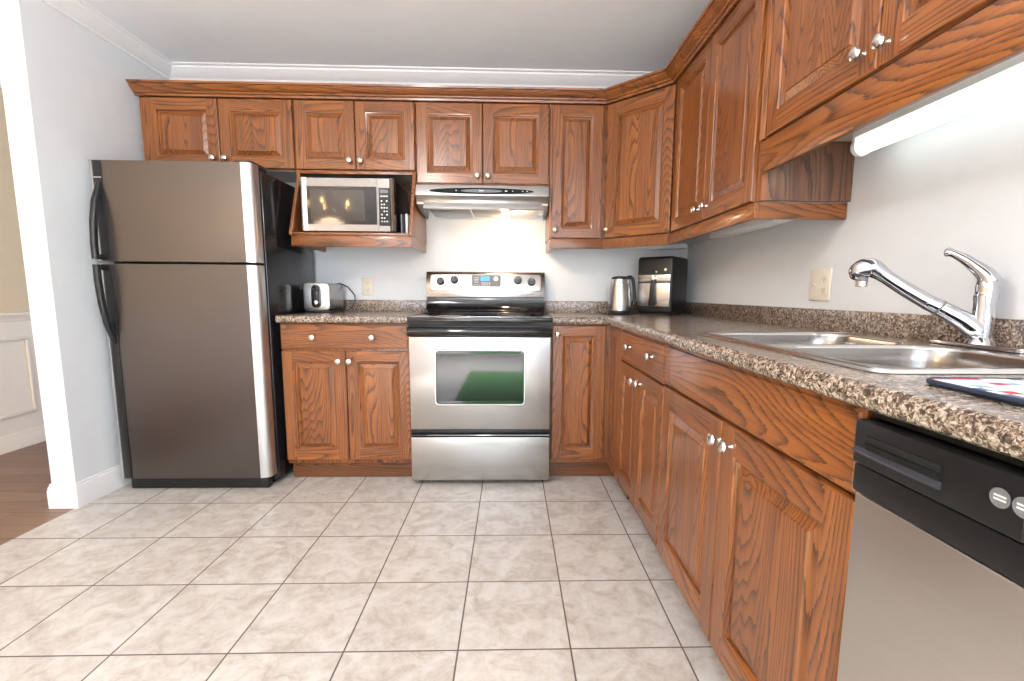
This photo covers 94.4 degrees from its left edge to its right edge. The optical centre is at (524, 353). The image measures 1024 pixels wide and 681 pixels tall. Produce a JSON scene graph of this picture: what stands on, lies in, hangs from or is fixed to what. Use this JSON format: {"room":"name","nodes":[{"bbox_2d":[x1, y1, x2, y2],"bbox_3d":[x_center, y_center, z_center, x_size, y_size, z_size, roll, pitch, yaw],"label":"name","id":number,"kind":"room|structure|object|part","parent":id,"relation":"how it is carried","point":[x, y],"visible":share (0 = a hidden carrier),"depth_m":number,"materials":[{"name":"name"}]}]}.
{"room":"kitchen","nodes":[
{"label":"kitchen","id":0,"kind":"room"},
{"bbox_2d":[0,88,29,312],"bbox_3d":[-3.330,-0.251,0.586,0.100,2.400,7.700,0,7,-2],"label":"wall","id":1,"kind":"structure","parent":0,"point":[13,285],"depth_m":3.08,"materials":[{"name":"paint"}]},
{"bbox_2d":[0,312,30,321],"bbox_3d":[-2.756,0.081,0.634,1.052,0.061,7.520,0,7,-2],"label":"trim","id":2,"kind":"structure","parent":1,"relation":"attached to","point":[10,316],"depth_m":3.10,"materials":[{"name":"paint"}]},
{"bbox_2d":[0,320,43,435],"bbox_3d":[-3.272,0.478,0.569,0.020,0.720,7.722,0,7,-2],"label":"wainscoting","id":3,"kind":"structure","parent":1,"relation":"attached to","point":[20,397],"depth_m":3.14,"materials":[{"name":"paint"}]},
{"bbox_2d":[0,0,167,482],"bbox_3d":[-2.228,-0.507,2.648,0.113,2.400,1.005,0,7,-2],"label":"wall","id":4,"kind":"structure","parent":0,"point":[69,102],"depth_m":2.25,"materials":[{"name":"paint"}]},
{"bbox_2d":[0,423,131,508],"bbox_3d":[-2.698,0.882,0.738,1.179,0.123,7.520,0,7,-2],"label":"baseboard","id":5,"kind":"structure","parent":4,"relation":"attached to","point":[77,495],"depth_m":2.42,"materials":[{"name":"white paint"}]},
{"bbox_2d":[41,0,653,87],"bbox_3d":[-0.574,-1.392,0.500,3.453,0.074,7.510,0,7,-2],"label":"trim","id":6,"kind":"structure","parent":4,"relation":"attached to","point":[80,12],"depth_m":2.88,"materials":[{"name":"white paint"}]},
{"bbox_2d":[0,441,730,680],"bbox_3d":[-1.117,0.972,0.804,4.705,0.050,7.700,0,7,-2],"label":"floor","id":7,"kind":"structure","parent":0,"point":[365,578],"depth_m":1.71,"materials":[{"name":"tile"}]},
{"bbox_2d":[89,160,314,487],"bbox_3d":[-1.726,-0.148,2.694,0.780,1.681,0.763,0,7,-2],"label":"refrigerator","id":8,"kind":"object","parent":7,"relation":"on","point":[202,253],"visible":0.98,"depth_m":2.40,"materials":[{"name":"silver metal"}]},
{"bbox_3d":[-2.053,-0.689,2.272,0.038,0.473,0.082,0,7,-2],"label":"handle","id":9,"kind":"part","parent":8,"relation":"part of","materials":[{"name":"black plastic"}]},
{"bbox_3d":[-2.059,0.110,2.375,0.038,1.096,0.082,0,7,-2],"label":"handle","id":10,"kind":"part","parent":8,"relation":"part of","materials":[{"name":"black plastic"}]},
{"bbox_3d":[-1.716,-0.698,2.357,0.776,0.480,0.087,0,7,-2],"label":"freezer door","id":11,"kind":"part","parent":8,"relation":"part of","materials":[{"name":"metal"}]},
{"bbox_3d":[-1.722,0.101,2.460,0.776,1.106,0.087,0,7,-2],"label":"fridge door","id":12,"kind":"part","parent":8,"relation":"part of","materials":[{"name":"metal"}]},
{"bbox_2d":[280,323,411,476],"bbox_3d":[-0.971,0.238,2.864,0.685,0.882,0.628,0,7,-2],"label":"base cabinet","id":13,"kind":"object","parent":7,"relation":"on","point":[346,386],"visible":0.92,"depth_m":2.58,"materials":[{"name":"brown wood"}]},
{"bbox_3d":[-1.127,-0.085,2.517,0.033,0.033,0.032,0,7,-2],"label":"knob","id":14,"kind":"part","parent":13,"relation":"part of","materials":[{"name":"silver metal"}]},
{"bbox_3d":[-1.134,0.286,2.591,0.340,0.606,0.020,0,7,-2],"label":"door","id":15,"kind":"part","parent":13,"relation":"part of","materials":[{"name":"brown wood"}]},
{"bbox_3d":[-0.996,0.043,2.537,0.033,0.033,0.032,0,7,-2],"label":"knob","id":16,"kind":"part","parent":13,"relation":"part of","materials":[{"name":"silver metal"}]},
{"bbox_3d":[-0.961,-0.093,2.547,0.682,0.137,0.020,0,7,-2],"label":"drawer","id":17,"kind":"part","parent":13,"relation":"part of","materials":[{"name":"brown wood"}]},
{"bbox_3d":[-0.939,0.043,2.539,0.033,0.033,0.032,0,7,-2],"label":"knob","id":18,"kind":"part","parent":13,"relation":"part of","materials":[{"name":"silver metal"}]},
{"bbox_2d":[275,300,426,322],"bbox_3d":[-0.968,-0.256,2.800,0.686,0.113,0.633,0,7,-2],"label":"countertop","id":19,"kind":"structure","parent":13,"relation":"on","point":[363,311],"depth_m":2.73,"materials":[{"name":"stone"}]},
{"bbox_2d":[303,283,355,312],"bbox_3d":[-1.192,-0.346,2.917,0.226,0.181,0.288,0,7,-2],"label":"toaster","id":20,"kind":"object","parent":19,"relation":"on","point":[317,297],"visible":1,"depth_m":2.80,"materials":[{"name":"metal"}]},
{"bbox_3d":[-1.223,-0.336,2.782,0.056,0.136,0.020,0,7,-2],"label":"control panel","id":21,"kind":"part","parent":20,"relation":"part of","materials":[{"name":"black plastic"}]},
{"bbox_3d":[-1.173,-0.363,3.045,0.182,0.179,0.029,0,7,-2],"label":"cord","id":22,"kind":"part","parent":20,"relation":"part of","materials":[{"name":"black plastic"}]},
{"bbox_3d":[-0.813,-0.084,2.526,0.033,0.033,0.032,0,7,-2],"label":"knob","id":23,"kind":"part","parent":13,"relation":"part of","materials":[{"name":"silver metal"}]},
{"bbox_3d":[-0.792,0.287,2.600,0.339,0.606,0.020,0,7,-2],"label":"door","id":24,"kind":"part","parent":13,"relation":"part of","materials":[{"name":"brown wood"}]},
{"bbox_2d":[406,271,551,480],"bbox_3d":[-0.242,0.098,2.821,0.758,1.181,0.685,0,7,-2],"label":"electric stove","id":25,"kind":"object","parent":7,"relation":"on","point":[480,347],"visible":1,"depth_m":2.55,"materials":[{"name":"silver metal"}]},
{"bbox_3d":[-0.532,-0.460,3.008,0.052,0.052,0.039,0,7,-2],"label":"knob","id":26,"kind":"part","parent":25,"relation":"part of","materials":[{"name":"black plastic"}]},
{"bbox_3d":[-0.445,-0.468,3.010,0.052,0.052,0.039,0,7,-2],"label":"knob","id":27,"kind":"part","parent":25,"relation":"part of","materials":[{"name":"black plastic"}]},
{"bbox_3d":[-0.231,-0.115,2.482,0.754,0.052,0.068,0,7,-2],"label":"handle","id":28,"kind":"part","parent":25,"relation":"part of","materials":[{"name":"black plastic"}]},
{"bbox_2d":[407,313,551,325],"bbox_3d":[-0.239,-0.204,2.771,0.758,0.045,0.597,0,7,-2],"label":"cooktop","id":29,"kind":"object","parent":25,"relation":"in","point":[425,319],"depth_m":2.48,"materials":[{"name":"black glass"}]},
{"bbox_3d":[-0.234,0.172,2.542,0.750,0.528,0.023,0,7,-2],"label":"oven door","id":30,"kind":"part","parent":25,"relation":"part of","materials":[{"name":"metal"}]},
{"bbox_3d":[-0.237,0.565,2.591,0.750,0.260,0.027,0,7,-2],"label":"drawer","id":31,"kind":"part","parent":25,"relation":"part of","materials":[{"name":"metal"}]},
{"bbox_3d":[-0.246,-0.456,3.037,0.704,0.100,0.022,0,7,-2],"label":"control panel","id":32,"kind":"part","parent":25,"relation":"part of","materials":[{"name":"metal"}]},
{"bbox_3d":[-0.039,-0.467,3.022,0.052,0.052,0.039,0,7,-2],"label":"knob","id":33,"kind":"part","parent":25,"relation":"part of","materials":[{"name":"black plastic"}]},
{"bbox_3d":[0.048,-0.458,3.024,0.052,0.052,0.039,0,7,-2],"label":"knob","id":34,"kind":"part","parent":25,"relation":"part of","materials":[{"name":"black plastic"}]},
{"bbox_2d":[549,324,628,499],"bbox_3d":[0.464,0.278,2.635,1.259,0.882,0.463,7,10,40],"label":"base cabinet","id":35,"kind":"object","parent":7,"relation":"on","point":[586,359],"visible":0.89,"depth_m":2.61,"materials":[{"name":"brown wood"}]},
{"bbox_3d":[0.298,0.219,2.622,0.292,0.752,0.020,0,7,-2],"label":"door","id":36,"kind":"part","parent":35,"relation":"part of","materials":[{"name":"brown wood"}]},
{"bbox_3d":[0.480,0.238,2.483,0.020,0.752,0.230,0,7,-2],"label":"door","id":37,"kind":"part","parent":35,"relation":"part of","materials":[{"name":"brown wood"}]},
{"bbox_2d":[545,301,1023,460],"bbox_3d":[0.651,-0.071,1.449,0.938,0.113,3.448,0,7,-2],"label":"countertop","id":38,"kind":"structure","parent":35,"relation":"on","point":[991,424],"depth_m":1.07,"materials":[{"name":"stone"}]},
{"bbox_2d":[596,275,635,314],"bbox_3d":[0.537,-0.362,2.921,0.282,0.237,0.164,6,9,39],"label":"electric kettle","id":39,"kind":"object","parent":38,"relation":"on","point":[619,300],"visible":1,"depth_m":2.83,"materials":[{"name":"metal"}]},
{"bbox_3d":[0.583,-0.460,2.870,0.109,0.019,0.109,0,7,-2],"label":"lid","id":40,"kind":"part","parent":39,"relation":"part of","materials":[{"name":"black plastic"}]},
{"bbox_3d":[0.652,-0.378,2.883,0.061,0.196,0.024,0,7,-2],"label":"handle","id":41,"kind":"part","parent":39,"relation":"part of","materials":[{"name":"black plastic"}]},
{"bbox_2d":[637,256,687,314],"bbox_3d":[0.838,-0.411,2.895,0.222,0.344,0.281,6,9,38],"label":"coffee maker","id":42,"kind":"object","parent":38,"relation":"on","point":[662,280],"visible":1,"depth_m":2.81,"materials":[{"name":"black plastic"}]},
{"bbox_2d":[637,275,669,306],"bbox_3d":[0.769,-0.372,2.815,0.157,0.184,0.134,0,7,-2],"label":"basket","id":43,"kind":"object","parent":42,"relation":"on","point":[653,290],"depth_m":2.80,"materials":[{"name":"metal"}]},
{"bbox_2d":[698,332,1023,373],"bbox_3d":[0.830,0.074,1.173,0.532,0.194,0.775,0,7,-2],"label":"sink","id":44,"kind":"object","parent":38,"relation":"in","point":[862,351],"visible":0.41,"depth_m":1.15,"materials":[{"name":"metal"}]},
{"bbox_2d":[848,247,1023,353],"bbox_3d":[1.015,-0.140,1.158,0.187,0.237,0.359,-7,10,-44],"label":"kitchen faucet","id":45,"kind":"object","parent":38,"relation":"on","point":[978,326],"visible":1,"depth_m":1.12,"materials":[{"name":"silver metal"}]},
{"bbox_3d":[1.026,-0.086,1.132,0.133,0.106,0.047,4,8,29],"label":"spout","id":46,"kind":"part","parent":45,"relation":"part of","materials":[{"name":"silver metal"}]},
{"bbox_3d":[1.057,-0.205,1.119,0.040,0.096,0.112,-4,8,-29],"label":"lever","id":47,"kind":"part","parent":45,"relation":"part of","materials":[{"name":"silver metal"}]},
{"bbox_2d":[926,377,1023,405],"bbox_3d":[0.720,0.067,0.480,0.300,0.008,0.430,1,7,2],"label":"drying mat","id":48,"kind":"object","parent":38,"relation":"on","point":[1009,390],"visible":1,"depth_m":0.63,"materials":[{"name":"fabric"}]},
{"bbox_3d":[0.720,0.066,0.480,0.288,0.006,0.418,1,7,2],"label":"quilted panel","id":49,"kind":"part","parent":48,"relation":"part of","materials":[{"name":"fabric"}]},
{"bbox_2d":[617,330,668,547],"bbox_3d":[0.774,0.355,2.051,0.650,0.882,0.662,0,7,-2],"label":"base cabinet","id":50,"kind":"object","parent":7,"relation":"on","point":[643,362],"visible":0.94,"depth_m":1.96,"materials":[{"name":"brown wood"}]},
{"bbox_3d":[0.464,-0.030,2.146,0.032,0.033,0.033,0,7,-2],"label":"knob","id":51,"kind":"part","parent":50,"relation":"part of","materials":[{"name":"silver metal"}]},
{"bbox_3d":[0.487,0.351,2.209,0.020,0.598,0.328,0,7,-2],"label":"door","id":52,"kind":"part","parent":50,"relation":"part of","materials":[{"name":"brown wood"}]},
{"bbox_3d":[0.466,0.119,2.053,0.032,0.033,0.033,0,7,-2],"label":"knob","id":53,"kind":"part","parent":50,"relation":"part of","materials":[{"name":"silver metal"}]},
{"bbox_3d":[0.468,0.128,1.972,0.032,0.033,0.033,0,7,-2],"label":"knob","id":54,"kind":"part","parent":50,"relation":"part of","materials":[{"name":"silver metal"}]},
{"bbox_3d":[0.494,-0.003,1.997,0.020,0.148,0.660,0,7,-2],"label":"drawer","id":55,"kind":"part","parent":50,"relation":"part of","materials":[{"name":"brown wood"}]},
{"bbox_3d":[0.473,0.011,1.810,0.032,0.033,0.033,0,7,-2],"label":"knob","id":56,"kind":"part","parent":50,"relation":"part of","materials":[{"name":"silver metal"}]},
{"bbox_3d":[0.496,0.393,1.881,0.020,0.598,0.328,0,7,-2],"label":"door","id":57,"kind":"part","parent":50,"relation":"part of","materials":[{"name":"brown wood"}]},
{"bbox_2d":[657,344,875,680],"bbox_3d":[0.796,0.457,1.253,0.650,0.882,0.940,0,7,-2],"label":"base cabinet","id":58,"kind":"object","parent":7,"relation":"on","point":[757,493],"visible":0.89,"depth_m":1.04,"materials":[{"name":"brown wood"}]},
{"bbox_3d":[0.507,0.449,1.481,0.020,0.618,0.466,0,7,-2],"label":"door","id":59,"kind":"part","parent":58,"relation":"part of","materials":[{"name":"brown wood"}]},
{"bbox_3d":[0.489,0.222,1.224,0.032,0.033,0.033,0,7,-2],"label":"knob","id":60,"kind":"part","parent":58,"relation":"part of","materials":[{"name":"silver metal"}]},
{"bbox_3d":[0.491,0.227,1.160,0.032,0.033,0.033,0,7,-2],"label":"knob","id":61,"kind":"part","parent":58,"relation":"part of","materials":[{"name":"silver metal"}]},
{"bbox_3d":[0.520,0.509,1.015,0.020,0.618,0.468,0,7,-2],"label":"door","id":62,"kind":"part","parent":58,"relation":"part of","materials":[{"name":"brown wood"}]},
{"bbox_2d":[837,412,1023,680],"bbox_3d":[0.806,0.555,0.480,0.622,0.882,0.596,0,7,-2],"label":"dishwasher","id":63,"kind":"object","parent":7,"relation":"on","point":[935,584],"visible":0.99,"depth_m":0.59,"materials":[{"name":"silver metal"}]},
{"bbox_3d":[0.526,0.189,0.426,0.043,0.112,0.594,0,7,-2],"label":"control panel","id":64,"kind":"part","parent":63,"relation":"part of","materials":[{"name":"black plastic"}]},
{"bbox_2d":[83,0,710,70],"bbox_3d":[-1.100,-1.463,0.491,4.705,0.060,7.700,0,7,-2],"label":"ceiling","id":65,"kind":"structure","parent":0,"point":[616,35],"depth_m":2.47,"materials":[{"name":"paint"}]},
{"bbox_2d":[286,183,687,305],"bbox_3d":[-0.504,-0.559,3.146,3.360,2.400,0.100,0,7,-2],"label":"wall","id":66,"kind":"structure","parent":0,"point":[398,273],"depth_m":3.09,"materials":[{"name":"paint"}]},
{"bbox_2d":[139,97,296,182],"bbox_3d":[-1.718,-1.249,2.789,0.843,0.382,0.360,0,7,-2],"label":"upper cabinet","id":67,"kind":"object","parent":66,"relation":"attached to","point":[259,131],"visible":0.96,"depth_m":2.65,"materials":[{"name":"brown wood"}]},
{"bbox_3d":[-1.904,-1.231,2.647,0.400,0.370,0.020,0,7,-2],"label":"door","id":68,"kind":"part","parent":67,"relation":"part of","materials":[{"name":"brown wood"}]},
{"bbox_3d":[-1.739,-1.093,2.643,0.033,0.033,0.032,0,7,-2],"label":"knob","id":69,"kind":"part","parent":67,"relation":"part of","materials":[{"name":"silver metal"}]},
{"bbox_3d":[-1.672,-1.093,2.645,0.033,0.033,0.032,0,7,-2],"label":"knob","id":70,"kind":"part","parent":67,"relation":"part of","materials":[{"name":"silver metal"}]},
{"bbox_3d":[-1.497,-1.229,2.659,0.403,0.370,0.020,0,7,-2],"label":"door","id":71,"kind":"part","parent":67,"relation":"part of","materials":[{"name":"brown wood"}]},
{"bbox_2d":[289,100,426,252],"bbox_3d":[-0.957,-1.024,2.789,0.673,0.816,0.460,0,7,-2],"label":"upper cabinet","id":72,"kind":"object","parent":66,"relation":"attached to","point":[334,138],"visible":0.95,"depth_m":2.67,"materials":[{"name":"brown wood"}]},
{"bbox_3d":[-1.284,-0.865,2.800,0.018,0.373,0.459,0,7,-2],"label":"panel","id":73,"kind":"part","parent":72,"relation":"part of","materials":[{"name":"brown wood"}]},
{"bbox_3d":[-1.119,-1.228,2.669,0.332,0.370,0.020,0,7,-2],"label":"door","id":74,"kind":"part","parent":72,"relation":"part of","materials":[{"name":"brown wood"}]},
{"bbox_2d":[293,232,408,235],"bbox_3d":[-0.959,-0.687,2.829,0.633,0.015,0.446,0,7,-2],"label":"shelf","id":75,"kind":"object","parent":72,"relation":"attached to","point":[294,233],"depth_m":2.61,"materials":[{"name":"brown wood"}]},
{"bbox_2d":[299,177,407,232],"bbox_3d":[-0.990,-0.844,2.808,0.530,0.300,0.349,0,7,-2],"label":"microwave","id":76,"kind":"object","parent":72,"relation":"on","point":[356,205],"visible":0.91,"depth_m":2.64,"materials":[{"name":"silver plastic"}]},
{"bbox_3d":[-0.769,-0.830,2.658,0.096,0.286,0.032,0,7,-2],"label":"control panel","id":77,"kind":"part","parent":76,"relation":"part of","materials":[{"name":"metal"}]},
{"bbox_3d":[-0.784,-1.227,2.679,0.330,0.370,0.020,0,7,-2],"label":"door","id":78,"kind":"part","parent":72,"relation":"part of","materials":[{"name":"brown wood"}]},
{"bbox_2d":[401,214,405,232],"bbox_3d":[-0.708,-0.758,2.867,0.010,0.118,0.290,0,7,-2],"label":"serving tray","id":79,"kind":"object","parent":72,"relation":"on","point":[403,222],"visible":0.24,"depth_m":2.75,"materials":[{"name":"metal"}]},
{"bbox_3d":[-0.964,-0.893,3.032,0.633,0.372,0.008,0,7,-2],"label":"panel","id":80,"kind":"part","parent":72,"relation":"part of","materials":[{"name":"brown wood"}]},
{"bbox_2d":[405,214,409,232],"bbox_3d":[-0.674,-0.757,2.858,0.013,0.118,0.310,0,7,-2],"label":"cutting board","id":81,"kind":"object","parent":72,"relation":"on","point":[407,217],"visible":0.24,"depth_m":2.71,"materials":[{"name":"white plastic"}]},
{"bbox_3d":[-0.632,-0.863,2.818,0.018,0.373,0.459,0,7,-2],"label":"panel","id":82,"kind":"part","parent":72,"relation":"part of","materials":[{"name":"brown wood"}]},
{"bbox_2d":[126,0,740,104],"bbox_3d":[-0.648,-1.300,1.544,2.912,0.060,2.280,0,7,-2],"label":"crown molding","id":83,"kind":"structure","parent":72,"relation":"on","point":[716,12],"depth_m":2.59,"materials":[{"name":"brown wood"}]},
{"bbox_2d":[362,277,373,295],"bbox_3d":[-1.020,-0.439,3.091,0.076,0.120,0.008,0,7,-2],"label":"electrical outlet","id":84,"kind":"object","parent":66,"relation":"attached to","point":[367,282],"visible":1,"depth_m":3.09,"materials":[{"name":"beige plastic"}]},
{"bbox_2d":[342,300,426,311],"bbox_3d":[-0.976,-0.314,3.102,0.686,0.076,0.018,0,7,-2],"label":"backsplash","id":85,"kind":"structure","parent":66,"relation":"attached to","point":[360,305],"depth_m":3.10,"materials":[{"name":"stone"}]},
{"bbox_2d":[415,102,549,184],"bbox_3d":[-0.237,-1.210,2.835,0.759,0.449,0.360,0,7,-2],"label":"upper cabinet","id":86,"kind":"object","parent":66,"relation":"attached to","point":[467,143],"visible":0.94,"depth_m":2.69,"materials":[{"name":"brown wood"}]},
{"bbox_3d":[-0.423,-1.192,2.693,0.372,0.437,0.020,0,7,-2],"label":"door","id":87,"kind":"part","parent":86,"relation":"part of","materials":[{"name":"brown wood"}]},
{"bbox_2d":[415,183,548,220],"bbox_3d":[-0.239,-0.907,2.851,0.746,0.153,0.404,0,7,-2],"label":"range hood","id":88,"kind":"object","parent":86,"relation":"attached to","point":[447,201],"visible":1,"depth_m":2.67,"materials":[{"name":"metal"}]},
{"bbox_3d":[-0.047,-1.191,2.704,0.374,0.437,0.020,0,7,-2],"label":"door","id":89,"kind":"part","parent":86,"relation":"part of","materials":[{"name":"brown wood"}]},
{"bbox_2d":[545,104,605,252],"bbox_3d":[0.302,-1.033,2.873,0.315,0.803,0.360,0,7,-2],"label":"upper cabinet","id":90,"kind":"object","parent":66,"relation":"attached to","point":[574,217],"visible":1,"depth_m":2.73,"materials":[{"name":"brown wood"}]},
{"bbox_2d":[602,84,712,248],"bbox_3d":[0.771,-1.015,2.758,0.632,0.803,0.618,0,7,-2],"label":"upper cabinet","id":91,"kind":"object","parent":66,"relation":"attached to","point":[639,130],"visible":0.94,"depth_m":2.58,"materials":[{"name":"brown wood"}]},
{"bbox_3d":[0.624,-1.021,2.593,0.405,0.737,0.020,7,10,43],"label":"door","id":92,"kind":"part","parent":91,"relation":"part of","materials":[{"name":"brown wood"}]},
{"bbox_2d":[614,244,686,249],"bbox_3d":[0.735,-0.679,3.003,0.570,0.033,0.080,0,7,-2],"label":"light","id":93,"kind":"object","parent":91,"relation":"attached to","point":[671,246],"visible":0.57,"depth_m":2.97,"materials":[{"name":"white plastic"}]},
{"bbox_2d":[614,248,677,249],"bbox_3d":[0.725,-0.665,3.004,0.490,0.004,0.060,0,7,-2],"label":"diffuser","id":94,"kind":"object","parent":93,"relation":"attached to","point":[614,248],"depth_m":2.98,"materials":[{"name":"white plastic"}]},
{"bbox_2d":[686,92,1023,319],"bbox_3d":[1.212,-0.146,0.018,0.100,2.400,6.300,0,7,-2],"label":"wall","id":95,"kind":"structure","parent":0,"point":[957,183],"depth_m":1.38,"materials":[{"name":"paint"}]},
{"bbox_2d":[670,0,854,243],"bbox_3d":[0.924,-0.918,2.013,0.366,0.803,0.888,0,7,-2],"label":"upper cabinet","id":96,"kind":"object","parent":95,"relation":"attached to","point":[718,183],"visible":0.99,"depth_m":1.75,"materials":[{"name":"brown wood"}]},
{"bbox_3d":[0.778,-0.971,2.212,0.020,0.737,0.413,0,7,-2],"label":"door","id":97,"kind":"part","parent":96,"relation":"part of","materials":[{"name":"brown wood"}]},
{"bbox_3d":[0.754,-0.638,2.101,0.032,0.033,0.033,0,7,-2],"label":"knob","id":98,"kind":"part","parent":96,"relation":"part of","materials":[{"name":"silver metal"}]},
{"bbox_3d":[0.757,-0.626,2.012,0.032,0.033,0.033,0,7,-2],"label":"knob","id":99,"kind":"part","parent":96,"relation":"part of","materials":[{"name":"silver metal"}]},
{"bbox_3d":[0.790,-0.918,1.799,0.020,0.737,0.414,0,7,-2],"label":"door","id":100,"kind":"part","parent":96,"relation":"part of","materials":[{"name":"brown wood"}]},
{"bbox_2d":[710,219,792,237],"bbox_3d":[0.999,-0.567,2.137,0.080,0.033,0.600,0,7,-2],"label":"light","id":101,"kind":"object","parent":96,"relation":"attached to","point":[757,224],"visible":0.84,"depth_m":2.07,"materials":[{"name":"white plastic"}]},
{"bbox_2d":[545,301,1023,347],"bbox_3d":[0.651,-0.090,1.446,0.938,0.076,3.448,0,7,-2],"label":"backsplash","id":102,"kind":"structure","parent":95,"relation":"attached to","point":[1007,332],"depth_m":1.64,"materials":[{"name":"stone"}]},
{"bbox_2d":[809,268,832,300],"bbox_3d":[1.103,-0.258,1.776,0.019,0.120,0.120,0,7,-2],"label":"electrical outlet","id":103,"kind":"object","parent":95,"relation":"attached to","point":[820,279],"visible":1,"depth_m":1.77,"materials":[{"name":"beige plastic"}]},
{"bbox_2d":[820,286,825,293],"bbox_3d":[1.106,-0.235,1.754,0.002,0.028,0.030,0,7,-2],"label":"socket","id":104,"kind":"object","parent":103,"relation":"attached to","point":[822,288],"depth_m":1.75,"materials":[{"name":"beige plastic"}]},
{"bbox_2d":[821,275,826,282],"bbox_3d":[1.107,-0.275,1.749,0.002,0.028,0.030,0,7,-2],"label":"socket","id":105,"kind":"object","parent":103,"relation":"attached to","point":[823,277],"depth_m":1.75,"materials":[{"name":"beige plastic"}]},
{"bbox_2d":[759,0,1023,173],"bbox_3d":[0.952,-0.865,1.035,0.366,0.660,1.059,0,7,-2],"label":"upper cabinet","id":106,"kind":"object","parent":95,"relation":"attached to","point":[833,69],"visible":0.99,"depth_m":1.12,"materials":[{"name":"brown wood"}]},
{"bbox_3d":[0.804,-0.948,1.278,0.020,0.545,0.472,0,7,-2],"label":"door","id":107,"kind":"part","parent":106,"relation":"part of","materials":[{"name":"brown wood"}]},
{"bbox_3d":[0.782,-0.704,1.114,0.032,0.033,0.033,0,7,-2],"label":"knob","id":108,"kind":"part","parent":106,"relation":"part of","materials":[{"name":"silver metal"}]},
{"bbox_3d":[0.784,-0.686,1.043,0.032,0.033,0.033,0,7,-2],"label":"knob","id":109,"kind":"part","parent":106,"relation":"part of","materials":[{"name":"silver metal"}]},
{"bbox_2d":[850,52,1023,156],"bbox_3d":[1.042,-0.587,0.996,0.062,0.086,0.918,0,7,-2],"label":"light","id":110,"kind":"object","parent":106,"relation":"attached to","point":[1004,80],"visible":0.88,"depth_m":1.14,"materials":[{"name":"white plastic"}]},
{"bbox_3d":[0.818,-0.887,0.802,0.020,0.545,0.482,0,7,-2],"label":"door","id":111,"kind":"part","parent":106,"relation":"part of","materials":[{"name":"brown wood"}]}
]}

